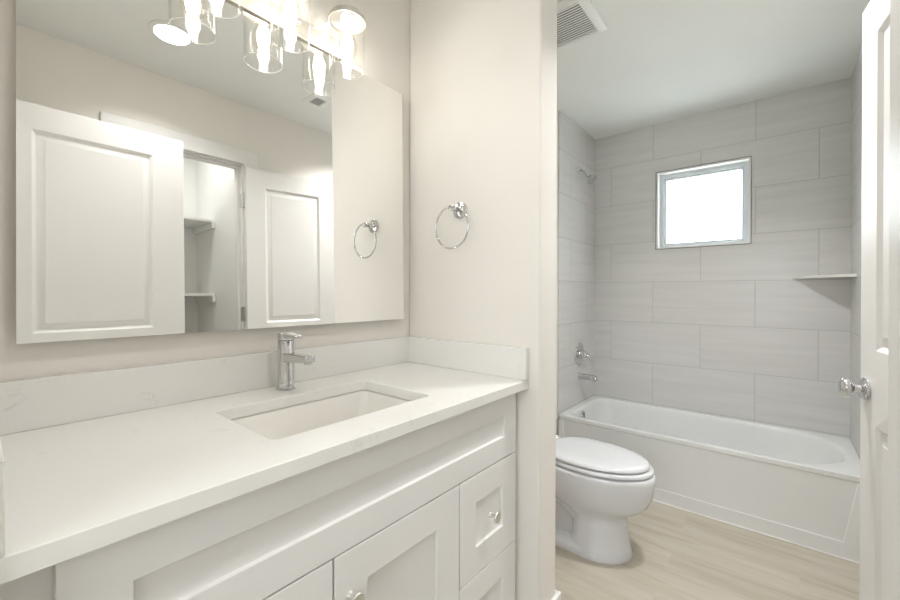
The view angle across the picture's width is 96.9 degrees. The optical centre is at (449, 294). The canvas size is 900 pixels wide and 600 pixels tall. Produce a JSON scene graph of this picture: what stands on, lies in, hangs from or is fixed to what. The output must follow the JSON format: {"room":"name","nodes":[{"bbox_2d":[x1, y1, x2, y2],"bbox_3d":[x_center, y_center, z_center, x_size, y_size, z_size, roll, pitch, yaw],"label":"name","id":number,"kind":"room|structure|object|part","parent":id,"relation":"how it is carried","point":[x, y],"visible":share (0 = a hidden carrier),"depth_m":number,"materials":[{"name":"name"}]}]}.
{"room":"bathroom","nodes":[
{"label":"bathroom","id":0,"kind":"room"},
{"bbox_2d":[0,0,557,434],"bbox_3d":[0.101,-0.022,2.040,0.115,2.449,3.493,0,0,40],"label":"wall","id":1,"kind":"structure","parent":0,"point":[383,46],"depth_m":1.02,"materials":[{"name":"beige paint"}]},
{"bbox_2d":[0,336,409,435],"bbox_3d":[-0.526,0.221,1.183,0.018,0.101,1.139,0,0,40],"label":"backsplash","id":2,"kind":"structure","parent":1,"relation":"attached to","point":[41,402],"depth_m":0.96,"materials":[{"name":"white stone"}]},
{"bbox_2d":[16,0,403,343],"bbox_3d":[-0.522,-0.345,1.177,0.030,0.884,1.030,0,0,40],"label":"wall mirror","id":3,"kind":"object","parent":1,"relation":"attached to","point":[183,166],"visible":1,"depth_m":1.00,"materials":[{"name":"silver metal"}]},
{"bbox_2d":[223,0,365,71],"bbox_3d":[-0.472,-0.813,1.134,0.158,0.198,0.517,0,0,40],"label":"vanity light","id":4,"kind":"object","parent":1,"relation":"attached to","point":[348,20],"visible":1,"depth_m":1.25,"materials":[{"name":"silver metal"}]},
{"bbox_3d":[-0.380,-0.875,1.284,0.113,0.057,0.035,0,0,-2],"label":"arm","id":5,"kind":"part","parent":4,"relation":"part of","materials":[{"name":"silver metal"}]},
{"bbox_2d":[341,11,353,31],"bbox_3d":[-0.329,-0.872,1.275,0.040,0.044,0.040,0,0,40],"label":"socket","id":6,"kind":"object","parent":4,"relation":"attached to","point":[347,17],"depth_m":1.26,"materials":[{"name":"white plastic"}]},
{"bbox_2d":[557,110,594,418],"bbox_3d":[0.950,-0.200,2.962,0.008,2.093,0.669,0,0,40],"label":"tiled wall","id":7,"kind":"structure","parent":1,"relation":"attached to","point":[576,147],"depth_m":2.91,"materials":[{"name":"tile"}]},
{"bbox_2d":[575,343,591,365],"bbox_3d":[1.000,0.448,2.945,0.096,0.170,0.170,0,0,40],"label":"shower valve","id":8,"kind":"object","parent":7,"relation":"attached to","point":[580,354],"visible":1,"depth_m":2.94,"materials":[{"name":"silver metal"}]},
{"bbox_3d":[1.015,0.465,2.932,0.056,0.083,0.048,0,0,40],"label":"lever","id":9,"kind":"part","parent":8,"relation":"part of","materials":[{"name":"silver metal"}]},
{"bbox_2d":[578,167,596,183],"bbox_3d":[1.012,-0.878,2.926,0.129,0.141,0.076,0,0,40],"label":"shower","id":10,"kind":"object","parent":7,"relation":"attached to","point":[590,178],"visible":1,"depth_m":2.91,"materials":[{"name":"silver metal"}]},
{"bbox_2d":[578,372,597,381],"bbox_3d":[1.015,0.611,2.936,0.132,0.054,0.053,0,0,40],"label":"tub spout","id":11,"kind":"object","parent":7,"relation":"attached to","point":[583,376],"visible":1,"depth_m":2.92,"materials":[{"name":"silver metal"}]},
{"bbox_2d":[410,0,560,599],"bbox_3d":[0.107,-0.021,1.489,0.601,2.449,0.138,0,0,40],"label":"wall","id":12,"kind":"structure","parent":0,"point":[483,73],"depth_m":1.35,"materials":[{"name":"beige paint"}]},
{"bbox_2d":[435,202,468,249],"bbox_3d":[0.019,-0.247,1.430,0.156,0.177,0.063,0,0,40],"label":"towel ring","id":13,"kind":"object","parent":12,"relation":"attached to","point":[459,210],"visible":1,"depth_m":1.43,"materials":[{"name":"silver metal"}]},
{"bbox_3d":[0.015,-0.305,1.425,0.022,0.022,0.050,0,0,40],"label":"post","id":14,"kind":"part","parent":13,"relation":"part of","materials":[{"name":"silver metal"}]},
{"bbox_2d":[555,501,859,599],"bbox_3d":[0.618,1.232,0.642,2.720,0.050,4.978,0,0,40],"label":"floor","id":15,"kind":"structure","parent":0,"point":[678,554],"depth_m":1.76,"materials":[{"name":"brown wood"}]},
{"bbox_2d":[0,393,515,599],"bbox_3d":[-0.324,0.753,1.015,0.545,0.902,1.137,0,0,40],"label":"vanity cabinet","id":16,"kind":"object","parent":15,"relation":"on","point":[428,512],"visible":0.93,"depth_m":0.79,"materials":[{"name":"paint"}]},
{"bbox_2d":[0,362,528,584],"bbox_3d":[-0.323,0.287,1.013,0.548,0.028,1.139,0,0,40],"label":"countertop","id":17,"kind":"structure","parent":16,"relation":"on","point":[74,489],"depth_m":0.68,"materials":[{"name":"white stone"}]},
{"bbox_2d":[0,438,4,557],"bbox_3d":[-0.674,0.222,0.577,0.530,0.101,0.020,0,0,40],"label":"side splash","id":18,"kind":"object","parent":17,"relation":"on","point":[2,460],"visible":1,"depth_m":0.41,"materials":[{"name":"white stone"}]},
{"bbox_2d":[276,331,314,390],"bbox_3d":[-0.431,0.190,1.111,0.156,0.164,0.053,0,0,40],"label":"faucet","id":19,"kind":"object","parent":17,"relation":"on","point":[286,356],"visible":1,"depth_m":1.12,"materials":[{"name":"silver metal"}]},
{"bbox_3d":[-0.433,0.118,1.112,0.072,0.014,0.033,0,0,40],"label":"lever","id":20,"kind":"part","parent":19,"relation":"part of","materials":[{"name":"silver metal"}]},
{"bbox_3d":[-0.418,0.180,1.100,0.122,0.029,0.033,0,0,40],"label":"spout","id":21,"kind":"part","parent":19,"relation":"part of","materials":[{"name":"silver metal"}]},
{"bbox_2d":[231,390,410,439],"bbox_3d":[-0.300,0.385,1.001,0.340,0.165,0.490,0,0,40],"label":"sink","id":22,"kind":"object","parent":17,"relation":"in","point":[285,422],"visible":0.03,"depth_m":1.12,"materials":[{"name":"ceramic"}]},
{"bbox_2d":[409,336,528,380],"bbox_3d":[0.043,0.222,1.437,0.530,0.101,0.019,0,0,40],"label":"side splash","id":23,"kind":"object","parent":17,"relation":"on","point":[490,359],"visible":1,"depth_m":1.40,"materials":[{"name":"white stone"}]},
{"bbox_3d":[-0.350,0.792,0.618,0.019,0.576,0.375,0,0,40],"label":"cabinet door","id":24,"kind":"part","parent":16,"relation":"part of","materials":[{"name":"paint"}]},
{"bbox_3d":[-0.186,0.593,0.776,0.028,0.031,0.031,0,0,40],"label":"knob","id":25,"kind":"part","parent":16,"relation":"part of","materials":[{"name":"silver metal"}]},
{"bbox_3d":[-0.105,0.792,0.911,0.019,0.576,0.380,0,0,40],"label":"cabinet door","id":26,"kind":"part","parent":16,"relation":"part of","materials":[{"name":"paint"}]},
{"bbox_3d":[0.110,0.932,1.170,0.019,0.294,0.286,0,0,40],"label":"drawer","id":27,"kind":"part","parent":16,"relation":"part of","materials":[{"name":"paint"}]},
{"bbox_3d":[0.111,0.643,1.169,0.019,0.278,0.286,0,0,40],"label":"drawer","id":28,"kind":"part","parent":16,"relation":"part of","materials":[{"name":"paint"}]},
{"bbox_3d":[0.128,0.643,1.153,0.028,0.031,0.031,0,0,40],"label":"knob","id":29,"kind":"part","parent":16,"relation":"part of","materials":[{"name":"silver metal"}]},
{"bbox_2d":[555,435,655,564],"bbox_3d":[0.623,0.817,1.993,0.738,0.775,0.374,0,0,40],"label":"toilet","id":30,"kind":"object","parent":15,"relation":"on","point":[600,485],"visible":0.61,"depth_m":1.80,"materials":[{"name":"ceramic"}]},
{"bbox_3d":[0.707,0.769,1.923,0.469,0.022,0.354,0,0,40],"label":"lid","id":31,"kind":"part","parent":30,"relation":"part of","materials":[{"name":"plastic"}]},
{"bbox_3d":[0.716,0.795,1.916,0.476,0.017,0.364,0,0,40],"label":"seat","id":32,"kind":"part","parent":30,"relation":"part of","materials":[{"name":"plastic"}]},
{"bbox_2d":[558,396,859,563],"bbox_3d":[1.509,1.012,2.490,1.462,0.386,0.676,0,0,40],"label":"bathtub","id":33,"kind":"object","parent":15,"relation":"on","point":[799,487],"visible":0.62,"depth_m":2.16,"materials":[{"name":"ceramic"}]},
{"bbox_2d":[557,0,869,138],"bbox_3d":[0.625,-1.282,0.636,2.720,0.080,4.978,0,0,40],"label":"ceiling","id":34,"kind":"structure","parent":0,"point":[655,62],"depth_m":2.09,"materials":[{"name":"paint"}]},
{"bbox_2d":[557,0,606,50],"bbox_3d":[0.522,-1.234,1.838,0.307,0.022,0.308,0,0,40],"label":"exhaust fan","id":35,"kind":"object","parent":34,"relation":"attached to","point":[577,20],"visible":0.49,"depth_m":1.80,"materials":[{"name":"white plastic"}]},
{"bbox_3d":[1.333,-0.016,1.013,0.115,2.449,3.493,0,0,40],"label":"wall","id":36,"kind":"structure","parent":0,"visible":0},
{"bbox_2d":[850,46,861,458],"bbox_3d":[2.084,-0.195,2.017,0.017,2.093,0.669,0,0,40],"label":"tiled wall","id":37,"kind":"structure","parent":36,"relation":"attached to","point":[856,117],"depth_m":2.11,"materials":[{"name":"stone"}]},
{"bbox_2d":[793,274,856,278],"bbox_3d":[2.115,-0.101,2.263,0.249,0.016,0.250,0,0,40],"label":"corner shelf","id":38,"kind":"object","parent":37,"relation":"attached to","point":[836,275],"visible":1,"depth_m":2.24,"materials":[{"name":"ceramic"}]},
{"bbox_2d":[838,0,889,599],"bbox_3d":[1.064,0.188,0.905,0.151,2.020,0.600,0,0,31],"label":"door","id":39,"kind":"structure","parent":36,"relation":"in","point":[872,388],"depth_m":1.08,"materials":[{"name":"white wood"}]},
{"bbox_3d":[1.151,0.269,1.145,0.050,0.052,0.052,0,0,31],"label":"knob","id":40,"kind":"part","parent":39,"relation":"part of","materials":[{"name":"silver metal"}]},
{"bbox_3d":[-0.365,-0.019,0.229,1.489,2.449,0.115,0,0,40],"label":"wall","id":41,"kind":"structure","parent":0,"visible":0},
{"bbox_2d":[887,0,899,599],"bbox_3d":[0.315,0.188,0.186,0.050,2.020,0.725,0,0,40],"label":"door frame","id":42,"kind":"structure","parent":41,"relation":"in","point":[893,504],"depth_m":0.45,"materials":[{"name":"white wood"}]},
{"bbox_3d":[1.831,-0.019,2.774,1.604,2.449,0.150,0,0,40],"label":"wall window","id":43,"kind":"structure","parent":0,"visible":0},
{"bbox_2d":[656,156,751,249],"bbox_3d":[1.759,-0.609,2.785,0.562,0.566,0.104,0,0,40],"label":"window","id":44,"kind":"structure","parent":43,"relation":"attached to","point":[744,164],"depth_m":2.76,"materials":[{"name":"white plastic"}]},
{"bbox_3d":[1.779,-0.606,2.810,0.480,0.490,0.024,0,0,40],"label":"sash","id":45,"kind":"part","parent":44,"relation":"part of","materials":[{"name":"glass"}]},
{"bbox_2d":[594,77,851,437],"bbox_3d":[1.729,-0.198,2.754,1.472,2.093,0.010,0,0,40],"label":"tiled wall","id":46,"kind":"structure","parent":43,"relation":"attached to","point":[729,331],"depth_m":2.59,"materials":[{"name":"tile"}]}
]}

